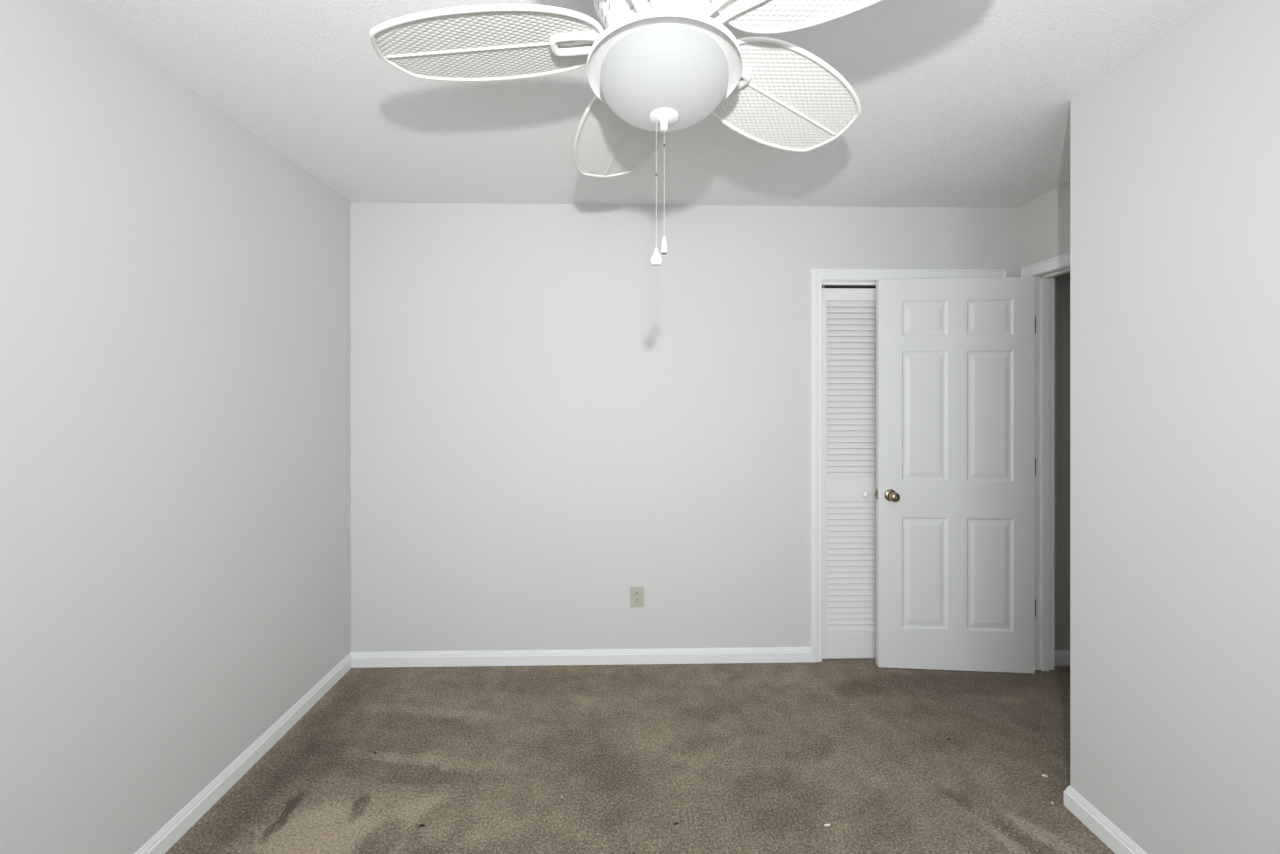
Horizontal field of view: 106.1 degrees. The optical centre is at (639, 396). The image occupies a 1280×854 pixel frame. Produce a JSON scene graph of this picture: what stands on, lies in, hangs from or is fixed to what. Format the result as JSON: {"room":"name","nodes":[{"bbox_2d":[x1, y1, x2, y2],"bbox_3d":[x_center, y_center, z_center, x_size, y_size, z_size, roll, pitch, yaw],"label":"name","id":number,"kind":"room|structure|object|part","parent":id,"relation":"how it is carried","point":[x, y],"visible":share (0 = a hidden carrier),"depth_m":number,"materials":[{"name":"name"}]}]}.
{"room":"empty bedroom","nodes":[
{"label":"empty bedroom","id":0,"kind":"room"},
{"bbox_2d":[0,0,350,853],"bbox_3d":[-1.514,0.199,0.496,0.121,2.440,4.296,0,0,-2],"label":"wall","id":1,"kind":"structure","parent":0,"point":[175,288],"depth_m":1.44,"materials":[{"name":"paint"}]},
{"bbox_2d":[135,652,351,853],"bbox_3d":[-1.449,1.381,0.500,0.012,0.076,4.061,0,0,-2],"label":"baseboard","id":2,"kind":"structure","parent":1,"relation":"attached to","point":[168,835],"depth_m":1.77,"materials":[{"name":"white paint"}]},
{"bbox_2d":[165,658,1114,853],"bbox_3d":[0.681,1.459,0.904,5.800,0.080,5.020,0,0,-1],"label":"floor","id":3,"kind":"structure","parent":0,"point":[747,758],"depth_m":1.86,"materials":[{"name":"brown carpet"}]},
{"bbox_2d":[66,0,1219,207],"bbox_3d":[0.930,-1.061,0.940,5.300,0.080,5.080,0,0,-1],"label":"ceiling","id":4,"kind":"structure","parent":0,"point":[964,103],"depth_m":1.67,"materials":[{"name":"white paint"}]},
{"bbox_2d":[369,0,882,265],"bbox_3d":[0.040,-0.655,1.109,1.230,0.733,1.189,0,0,-16],"label":"ceiling fan","id":5,"kind":"object","parent":4,"relation":"hanging from","point":[655,68],"visible":1,"depth_m":1.05,"materials":[{"name":"white"}]},
{"bbox_3d":[-0.331,-0.783,1.079,0.503,0.060,0.270,0,0,2],"label":"blade","id":6,"kind":"part","parent":5,"relation":"part of","materials":[{"name":"white wicker"}]},
{"bbox_3d":[-0.102,-0.780,1.070,0.199,0.025,0.063,0,0,2],"label":"blade arm","id":7,"kind":"part","parent":5,"relation":"part of","materials":[{"name":"white metal"}]},
{"bbox_3d":[-0.052,-0.783,1.434,0.270,0.060,0.503,0,0,-16],"label":"blade","id":8,"kind":"part","parent":5,"relation":"part of","materials":[{"name":"white wicker"}]},
{"bbox_3d":[0.000,-0.780,0.919,0.063,0.025,0.199,0,0,20],"label":"blade arm","id":9,"kind":"part","parent":5,"relation":"part of","materials":[{"name":"white metal"}]},
{"bbox_3d":[0.036,-0.469,1.056,0.002,0.292,0.002,0,0,-1],"label":"pull chain","id":10,"kind":"part","parent":5,"relation":"part of","materials":[{"name":"silver metal"}]},
{"bbox_3d":[0.054,-0.471,1.064,0.002,0.237,0.002,0,0,-1],"label":"pull chain","id":11,"kind":"part","parent":5,"relation":"part of","materials":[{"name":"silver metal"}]},
{"bbox_3d":[0.053,-0.668,1.064,0.282,0.101,0.282,0,0,-1],"label":"lamp shade","id":12,"kind":"part","parent":5,"relation":"part of","materials":[{"name":"white glass"}]},
{"bbox_3d":[0.175,-0.780,0.968,0.199,0.025,0.063,0,0,38],"label":"blade arm","id":13,"kind":"part","parent":5,"relation":"part of","materials":[{"name":"white metal"}]},
{"bbox_3d":[0.181,-0.780,1.150,0.199,0.025,0.063,0,0,-34],"label":"blade arm","id":14,"kind":"part","parent":5,"relation":"part of","materials":[{"name":"white metal"}]},
{"bbox_3d":[0.373,-0.783,1.278,0.503,0.060,0.270,0,0,-34],"label":"blade","id":15,"kind":"part","parent":5,"relation":"part of","materials":[{"name":"white wicker"}]},
{"bbox_3d":[0.355,-0.783,0.826,0.503,0.060,0.270,0,0,38],"label":"blade","id":16,"kind":"part","parent":5,"relation":"part of","materials":[{"name":"white wicker"}]},
{"bbox_2d":[351,202,1015,651],"bbox_3d":[0.256,0.199,2.623,3.558,2.440,0.114,0,0,-1],"label":"wall","id":17,"kind":"structure","parent":0,"point":[551,421],"depth_m":2.56,"materials":[{"name":"paint"}]},
{"bbox_2d":[351,647,811,667],"bbox_3d":[-0.303,1.381,2.549,2.438,0.076,0.012,0,0,-1],"label":"baseboard","id":18,"kind":"structure","parent":17,"relation":"attached to","point":[755,654],"depth_m":2.54,"materials":[{"name":"white paint"}]},
{"bbox_2d":[630,587,643,606],"bbox_3d":[-0.016,1.066,2.557,0.071,0.107,0.008,0,0,-1],"label":"wall outlet","id":19,"kind":"object","parent":17,"relation":"attached to","point":[636,593],"visible":1,"depth_m":2.56,"materials":[{"name":"beige plastic"}]},
{"bbox_2d":[822,281,875,658],"bbox_3d":[1.445,0.396,2.601,0.936,2.035,0.061,0,0,-1],"label":"door","id":20,"kind":"structure","parent":17,"relation":"in","point":[848,314],"depth_m":2.60,"materials":[{"name":"white paint"}]},
{"bbox_3d":[1.208,0.524,2.581,0.035,0.035,0.031,0,0,-1],"label":"closet knob","id":21,"kind":"part","parent":20,"relation":"part of","materials":[{"name":"white paint"}]},
{"bbox_2d":[822,286,875,287],"bbox_3d":[1.444,-0.582,2.653,0.938,0.081,0.004,0,0,-1],"label":"trim","id":22,"kind":"structure","parent":17,"relation":"attached to","point":[822,286],"depth_m":2.65,"materials":[{"name":"grey"}]},
{"bbox_2d":[822,280,876,281],"bbox_3d":[1.444,0.390,2.649,0.970,2.057,0.113,0,0,-1],"label":"trim","id":23,"kind":"structure","parent":17,"relation":"attached to","point":[822,280],"depth_m":2.59,"materials":[{"name":"white paint"}]},
{"bbox_2d":[811,269,1006,662],"bbox_3d":[1.445,0.368,2.584,1.060,2.102,0.015,0,0,-1],"label":"trim","id":24,"kind":"structure","parent":17,"relation":"attached to","point":[817,275],"depth_m":2.57,"materials":[{"name":"white paint"}]},
{"bbox_2d":[1016,182,1069,276],"bbox_3d":[2.101,0.199,2.195,0.114,2.440,1.048,0,0,-1],"label":"wall","id":25,"kind":"structure","parent":0,"point":[1043,222],"depth_m":2.43,"materials":[{"name":"paint"}]},
{"bbox_2d":[1021,252,1069,276],"bbox_3d":[2.038,0.368,2.114,0.015,2.102,0.886,0,0,-1],"label":"trim","id":26,"kind":"structure","parent":25,"relation":"attached to","point":[1063,260],"depth_m":2.40,"materials":[{"name":"white paint"}]},
{"bbox_2d":[1032,265,1069,670],"bbox_3d":[2.103,0.390,2.107,0.113,2.058,0.812,0,0,-1],"label":"trim","id":27,"kind":"structure","parent":25,"relation":"attached to","point":[1044,282],"depth_m":2.50,"materials":[{"name":"white paint"}]},
{"bbox_2d":[875,277,1035,673],"bbox_3d":[1.643,0.402,2.485,0.816,2.022,0.142,0,0,4],"label":"door","id":28,"kind":"structure","parent":27,"relation":"attached to","point":[956,460],"depth_m":2.48,"materials":[{"name":"white paint"}]},
{"bbox_3d":[1.302,0.514,2.473,0.063,0.063,0.066,0,0,4],"label":"knob","id":29,"kind":"part","parent":28,"relation":"part of","materials":[{"name":"gold metal"}]},
{"bbox_2d":[1054,273,1069,649],"bbox_3d":[2.766,0.199,1.958,1.206,2.440,1.318,0,0,-1],"label":"wall","id":30,"kind":"structure","parent":0,"point":[1061,282],"depth_m":2.55,"materials":[{"name":"grey paint"}]},
{"bbox_2d":[1054,650,1069,665],"bbox_3d":[2.724,1.381,2.550,1.146,0.076,0.012,0,0,-1],"label":"baseboard","id":31,"kind":"structure","parent":30,"relation":"attached to","point":[1061,657],"depth_m":2.53,"materials":[{"name":"white paint"}]},
{"bbox_2d":[1070,0,1279,853],"bbox_3d":[1.861,0.199,0.043,0.685,2.440,3.247,0,0,-1],"label":"wall","id":32,"kind":"structure","parent":0,"point":[1175,152],"depth_m":1.34,"materials":[{"name":"paint"}]},
{"bbox_2d":[1064,785,1146,853],"bbox_3d":[1.735,1.381,0.106,0.463,0.076,3.140,0,0,-1],"label":"baseboard","id":33,"kind":"structure","parent":32,"relation":"attached to","point":[1103,828],"depth_m":1.55,"materials":[{"name":"white paint"}]}
]}

